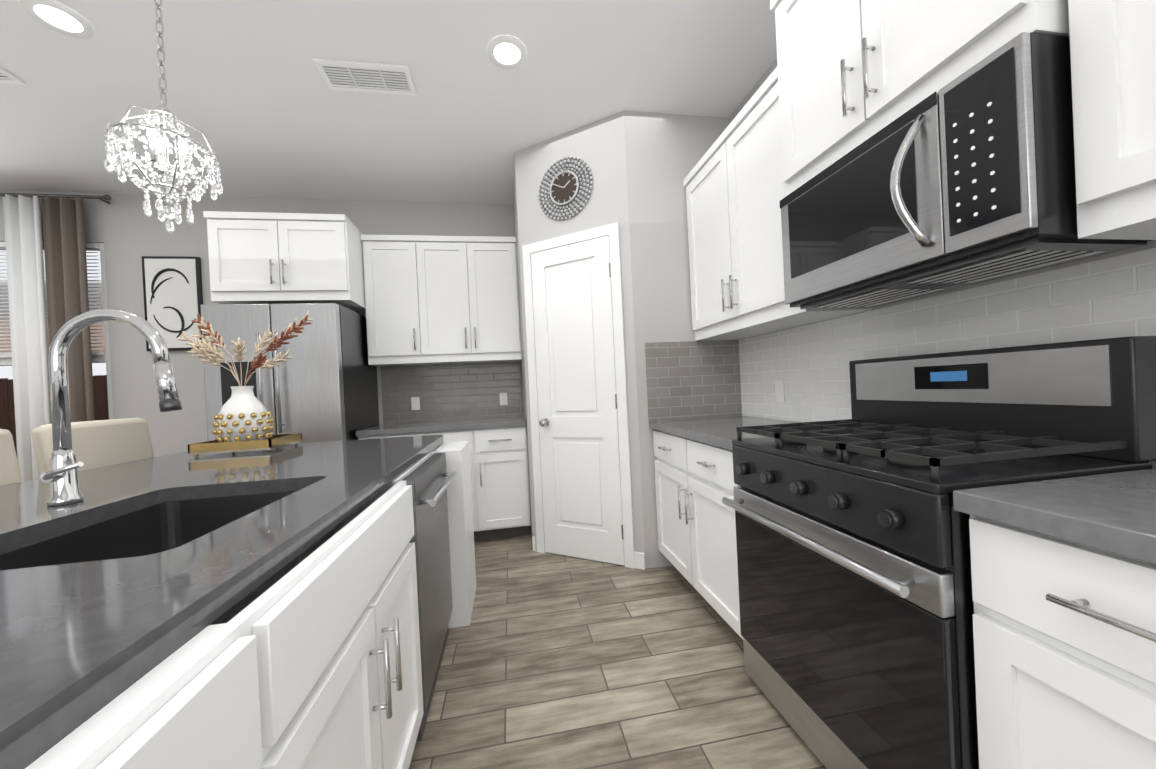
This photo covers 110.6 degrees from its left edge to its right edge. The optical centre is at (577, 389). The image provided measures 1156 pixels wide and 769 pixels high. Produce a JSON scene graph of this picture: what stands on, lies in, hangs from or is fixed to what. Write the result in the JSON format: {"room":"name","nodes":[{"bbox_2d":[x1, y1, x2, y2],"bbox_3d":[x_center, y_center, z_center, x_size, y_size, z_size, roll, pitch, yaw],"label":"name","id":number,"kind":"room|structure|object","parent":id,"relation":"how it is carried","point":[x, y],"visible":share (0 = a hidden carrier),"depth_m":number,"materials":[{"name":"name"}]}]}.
{"room":"kitchen","nodes":[
{"label":"kitchen","id":0,"kind":"room"},
{"bbox_2d":[0,191,523,456],"bbox_3d":[-3.046,-0.144,3.301,7.845,2.850,0.100,-3,0,-10],"label":"wall","id":1,"kind":"structure","parent":0,"point":[126,230],"depth_m":3.22,"materials":[{"name":"grey paint"}]},
{"bbox_2d":[0,193,111,203],"bbox_3d":[-4.999,-1.399,2.859,2.872,0.044,0.121,-3,0,-10],"label":"curtain rod","id":2,"kind":"object","parent":1,"relation":"attached to","point":[105,197],"visible":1,"depth_m":3.01,"materials":[{"name":"grey metal"}]},
{"bbox_2d":[3,194,51,481],"bbox_3d":[-4.062,-0.055,2.977,0.232,2.748,0.105,-3,0,-14],"label":"sheer curtain","id":3,"kind":"object","parent":2,"relation":"hanging from","point":[26,293],"visible":0.58,"depth_m":2.96,"materials":[{"name":"white fabric"}]},
{"bbox_2d":[41,195,94,421],"bbox_3d":[-3.814,-0.067,3.019,0.267,2.748,0.116,-3,0,-14],"label":"curtain","id":4,"kind":"object","parent":2,"relation":"hanging from","point":[65,259],"visible":0.52,"depth_m":3.00,"materials":[{"name":"brown fabric"}]},
{"bbox_2d":[0,243,113,455],"bbox_3d":[-4.554,-0.140,3.018,1.820,1.950,0.108,-3,0,-10],"label":"window","id":5,"kind":"structure","parent":1,"relation":"in","point":[7,414],"depth_m":3.15,"materials":[{"name":"white"}]},
{"bbox_2d":[0,242,104,357],"bbox_3d":[-4.576,-0.666,2.994,1.680,0.873,0.028,-3,0,-10],"label":"window blinds","id":6,"kind":"object","parent":5,"relation":"attached to","point":[93,246],"visible":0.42,"depth_m":3.11,"materials":[{"name":"white"}]},
{"bbox_2d":[141,256,202,351],"bbox_3d":[-3.235,-0.685,3.195,0.390,0.750,0.044,-3,0,-10],"label":"picture frame","id":7,"kind":"object","parent":1,"relation":"attached to","point":[173,294],"visible":0.96,"depth_m":3.19,"materials":[{"name":"white paper"}]},
{"bbox_2d":[203,211,365,314],"bbox_3d":[-2.133,-0.924,3.073,0.882,0.602,0.658,-3,0,-10],"label":"upper cabinet","id":8,"kind":"object","parent":1,"relation":"attached to","point":[271,258],"visible":1,"depth_m":2.80,"materials":[{"name":"white wood"}]},
{"bbox_2d":[360,234,521,366],"bbox_3d":[-1.115,-0.735,3.395,1.207,1.022,0.363,-3,0,-10],"label":"upper cabinet","id":9,"kind":"object","parent":1,"relation":"attached to","point":[438,300],"visible":1,"depth_m":3.26,"materials":[{"name":"white wood"}]},
{"bbox_2d":[380,362,522,423],"bbox_3d":[-1.108,0.024,3.575,1.207,0.492,0.008,-3,0,-10],"label":"backsplash","id":10,"kind":"structure","parent":1,"relation":"attached to","point":[457,391],"depth_m":3.57,"materials":[{"name":"grey tile"}]},
{"bbox_2d":[411,397,419,409],"bbox_3d":[-1.427,0.124,3.514,0.070,0.115,0.004,-3,0,-10],"label":"electrical outlet plate","id":11,"kind":"object","parent":10,"relation":"attached to","point":[415,401],"depth_m":3.51,"materials":[{"name":"white plastic"}]},
{"bbox_2d":[499,393,507,404],"bbox_3d":[-0.678,0.088,3.641,0.070,0.115,0.004,-3,0,-10],"label":"electrical outlet plate","id":12,"kind":"object","parent":10,"relation":"attached to","point":[503,396],"depth_m":3.64,"materials":[{"name":"white plastic"}]},
{"bbox_2d":[0,0,776,204],"bbox_3d":[-2.555,-1.602,-0.009,8.045,0.050,6.800,-3,0,-10],"label":"ceiling","id":13,"kind":"structure","parent":0,"point":[259,103],"depth_m":2.18,"materials":[{"name":"white paint"}]},
{"bbox_2d":[0,67,25,84],"bbox_3d":[-3.063,-1.556,1.902,0.500,0.011,0.220,-3,0,-10],"label":"ceiling vent","id":14,"kind":"object","parent":13,"relation":"in","point":[6,77],"visible":1,"depth_m":2.02,"materials":[{"name":"white"}]},
{"bbox_2d":[20,0,94,38],"bbox_3d":[-2.231,-1.595,1.719,0.196,0.011,0.196,-3,0,-10],"label":"recessed light","id":15,"kind":"object","parent":13,"relation":"in","point":[55,13],"visible":0.96,"depth_m":1.71,"materials":[{"name":"white"}]},
{"bbox_2d":[104,0,222,233],"bbox_3d":[-1.490,-1.097,1.436,0.298,1.076,0.299,-3,0,-10],"label":"pendant chandelier","id":16,"kind":"object","parent":13,"relation":"hanging from","point":[157,155],"visible":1,"depth_m":1.41,"materials":[{"name":"clear glass"}]},
{"bbox_2d":[312,58,416,95],"bbox_3d":[-1.114,-1.651,2.122,0.450,0.011,0.200,-3,0,-10],"label":"ceiling vent","id":17,"kind":"object","parent":13,"relation":"in","point":[353,76],"visible":0.96,"depth_m":2.11,"materials":[{"name":"white metal"}]},
{"bbox_2d":[487,35,526,68],"bbox_3d":[-0.355,-1.687,2.008,0.196,0.011,0.196,-3,0,-10],"label":"recessed light","id":18,"kind":"object","parent":13,"relation":"in","point":[507,49],"visible":1,"depth_m":2.00,"materials":[{"name":"white"}]},
{"bbox_2d":[513,154,532,535],"bbox_3d":[-0.416,-0.271,3.278,0.080,2.850,0.827,-3,0,-10],"label":"wall","id":19,"kind":"structure","parent":0,"point":[520,310],"depth_m":3.10,"materials":[{"name":"grey paint"}]},
{"bbox_2d":[514,111,645,568],"bbox_3d":[0.002,-0.288,2.710,0.830,2.850,0.080,-3,0,27],"label":"wall","id":20,"kind":"structure","parent":0,"point":[598,147],"depth_m":2.57,"materials":[{"name":"grey paint"}]},
{"bbox_2d":[538,156,592,220],"bbox_3d":[-0.092,-1.340,2.666,0.411,0.410,0.026,-3,0,27],"label":"clock","id":21,"kind":"object","parent":20,"relation":"attached to","point":[565,188],"visible":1,"depth_m":2.66,"materials":[{"name":"silver metal"}]},
{"bbox_2d":[522,222,634,567],"bbox_3d":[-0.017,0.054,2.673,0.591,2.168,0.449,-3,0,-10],"label":"door","id":22,"kind":"structure","parent":20,"relation":"attached to","point":[578,392],"depth_m":2.65,"materials":[{"name":"white wood"}]},
{"bbox_2d":[532,536,644,569],"bbox_3d":[-2.419,1.219,0.005,7.845,0.100,6.598,-3,0,-10],"label":"baseboard","id":23,"kind":"structure","parent":20,"relation":"attached to","point":[639,560],"depth_m":2.50,"materials":[{"name":"white wood"}]},
{"bbox_2d":[409,534,826,768],"bbox_3d":[-2.415,1.294,0.006,8.045,0.050,6.800,-3,0,-10],"label":"floor","id":24,"kind":"structure","parent":0,"point":[553,661],"depth_m":1.57,"materials":[{"name":"beige tile"}]},
{"bbox_2d":[0,429,21,485],"bbox_3d":[-1.792,0.679,1.280,0.549,1.108,0.496,-3,0,-10],"label":"stool","id":25,"kind":"object","parent":24,"relation":"on","point":[9,470],"visible":0.08,"depth_m":1.43,"materials":[{"name":"beige fabric"}]},
{"bbox_2d":[31,418,153,474],"bbox_3d":[-1.885,0.681,1.822,0.549,1.108,0.496,-3,0,-10],"label":"stool","id":26,"kind":"object","parent":24,"relation":"on","point":[99,443],"visible":0.15,"depth_m":1.75,"materials":[{"name":"beige fabric"}]},
{"bbox_2d":[0,441,475,768],"bbox_3d":[-0.930,0.754,1.134,1.020,0.876,2.325,-3,0,-10],"label":"kitchen island","id":27,"kind":"object","parent":24,"relation":"on","point":[257,609],"depth_m":0.63,"materials":[{"name":"white wood"}]},
{"bbox_2d":[0,435,443,766],"bbox_3d":[-1.223,0.310,1.071,1.305,0.040,2.364,-3,0,-10],"label":"island countertop","id":28,"kind":"structure","parent":27,"relation":"on","point":[71,629],"depth_m":0.61,"materials":[{"name":"grey stone"}]},
{"bbox_2d":[40,309,181,505],"bbox_3d":[-1.218,0.039,1.036,0.298,0.500,0.097,-3,0,-10],"label":"faucet","id":29,"kind":"object","parent":28,"relation":"on","point":[61,475],"visible":1,"depth_m":1.03,"materials":[{"name":"silver metal"}]},
{"bbox_2d":[0,487,291,562],"bbox_3d":[-0.934,0.414,0.909,0.474,0.219,0.633,-3,0,-10],"label":"sink","id":30,"kind":"object","parent":28,"relation":"in","point":[159,523],"depth_m":1.09,"materials":[{"name":"black stone"}]},
{"bbox_2d":[187,433,301,456],"bbox_3d":[-1.638,0.274,1.997,0.340,0.060,0.290,-3,0,-10],"label":"tray","id":31,"kind":"object","parent":28,"relation":"on","point":[268,444],"visible":0.96,"depth_m":1.87,"materials":[{"name":"gold paper"}]},
{"bbox_2d":[212,386,273,441],"bbox_3d":[-1.665,0.135,1.993,0.240,0.300,0.238,-3,0,-10],"label":"vase","id":32,"kind":"object","parent":31,"relation":"on","point":[244,414],"visible":0.96,"depth_m":1.93,"materials":[{"name":"white ceramic"}]},
{"bbox_2d":[177,311,313,385],"bbox_3d":[-1.648,-0.103,2.013,0.570,0.593,0.212,-3,0,-25],"label":"stems","id":33,"kind":"object","parent":32,"relation":"in","point":[212,353],"visible":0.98,"depth_m":1.99,"materials":[{"name":"brown plant"}]},
{"bbox_2d":[402,452,455,741],"bbox_3d":[-0.569,0.737,1.630,0.104,0.868,0.632,-3,0,-10],"label":"dishwasher","id":34,"kind":"object","parent":27,"relation":"in","point":[428,481],"visible":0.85,"depth_m":1.51,"materials":[{"name":"silver metal"}]},
{"bbox_2d":[201,303,378,442],"bbox_3d":[-2.034,0.334,2.969,0.800,1.800,0.831,-3,0,-10],"label":"refrigerator","id":35,"kind":"object","parent":24,"relation":"on","point":[321,386],"visible":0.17,"depth_m":2.65,"materials":[{"name":"grey metal"}]},
{"bbox_2d":[356,416,530,540],"bbox_3d":[-1.019,0.727,3.254,1.207,0.915,0.653,-3,0,-10],"label":"base cabinet","id":36,"kind":"object","parent":24,"relation":"on","point":[499,477],"visible":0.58,"depth_m":3.04,"materials":[{"name":"white wood"}]},
{"bbox_2d":[651,428,742,639],"bbox_3d":[0.868,0.662,2.075,0.614,0.876,0.969,-3,0,-10],"label":"base cabinet","id":37,"kind":"object","parent":24,"relation":"on","point":[697,531],"depth_m":1.92,"materials":[{"name":"white wood"}]},
{"bbox_2d":[649,416,801,451],"bbox_3d":[0.834,0.205,2.071,0.630,0.040,0.969,-3,0,-10],"label":"countertop","id":38,"kind":"structure","parent":37,"relation":"on","point":[719,432],"depth_m":2.07,"materials":[{"name":"grey stone"}]},
{"bbox_2d":[722,336,1155,768],"bbox_3d":[0.942,0.498,1.208,0.700,1.205,0.748,-3,0,-10],"label":"range","id":39,"kind":"object","parent":24,"relation":"on","point":[856,604],"visible":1,"depth_m":1.00,"materials":[{"name":"grey metal"}]},
{"bbox_2d":[969,516,1155,768],"bbox_3d":[1.122,0.658,0.579,0.614,0.876,0.531,-3,0,-10],"label":"base cabinet","id":40,"kind":"object","parent":24,"relation":"on","point":[1063,573],"depth_m":0.66,"materials":[{"name":"white wood"}]},
{"bbox_2d":[953,468,1155,567],"bbox_3d":[1.215,0.199,-0.168,0.630,0.040,2.036,-3,0,-10],"label":"countertop","id":41,"kind":"structure","parent":40,"relation":"on","point":[1114,514],"depth_m":0.67,"materials":[{"name":"grey stone"}]},
{"bbox_2d":[624,111,741,568],"bbox_3d":[0.693,-0.321,2.584,0.705,2.850,0.080,-3,0,-10],"label":"wall","id":42,"kind":"structure","parent":0,"point":[665,153],"depth_m":2.51,"materials":[{"name":"grey paint"}]},
{"bbox_2d":[645,340,741,421],"bbox_3d":[0.740,-0.059,2.546,0.631,0.492,0.008,-3,0,-10],"label":"backsplash","id":43,"kind":"structure","parent":42,"relation":"attached to","point":[693,379],"depth_m":2.54,"materials":[{"name":"grey tile"}]},
{"bbox_2d":[729,58,1155,468],"bbox_3d":[1.427,-0.346,0.664,0.100,2.850,6.800,-3,0,-10],"label":"wall","id":44,"kind":"structure","parent":0,"point":[773,66],"depth_m":1.25,"materials":[{"name":"grey paint"}]},
{"bbox_2d":[683,67,871,340],"bbox_3d":[0.943,-0.827,2.092,0.325,1.022,0.972,-3,0,-10],"label":"upper cabinet","id":45,"kind":"object","parent":44,"relation":"attached to","point":[733,184],"depth_m":1.98,"materials":[{"name":"white wood"}]},
{"bbox_2d":[770,0,1068,195],"bbox_3d":[1.021,-1.144,1.226,0.433,0.787,0.760,-3,0,-10],"label":"upper cabinet","id":46,"kind":"object","parent":44,"relation":"attached to","point":[852,74],"visible":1,"depth_m":1.18,"materials":[{"name":"white wood"}]},
{"bbox_2d":[780,32,1151,308],"bbox_3d":[1.024,-0.530,1.225,0.463,0.432,0.752,-3,0,-10],"label":"microwave","id":47,"kind":"object","parent":46,"relation":"attached to","point":[967,178],"visible":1,"depth_m":0.98,"materials":[{"name":"silver metal"}]},
{"bbox_2d":[739,248,1155,421],"bbox_3d":[1.372,-0.080,0.738,0.008,0.492,3.767,-3,0,-10],"label":"backsplash","id":48,"kind":"structure","parent":44,"relation":"attached to","point":[1106,298],"depth_m":1.36,"materials":[{"name":"tile"}]},
{"bbox_2d":[775,380,784,400],"bbox_3d":[1.119,0.009,2.218,0.003,0.115,0.070,-3,0,-10],"label":"electrical outlet plate","id":49,"kind":"object","parent":48,"relation":"attached to","point":[779,393],"depth_m":2.21,"materials":[{"name":"white plastic"}]},
{"bbox_2d":[1068,0,1155,239],"bbox_3d":[1.243,-0.832,0.326,0.325,1.022,1.065,-3,0,-10],"label":"upper cabinet","id":50,"kind":"object","parent":44,"relation":"attached to","point":[1113,42],"depth_m":0.77,"materials":[{"name":"white wood"}]}
]}

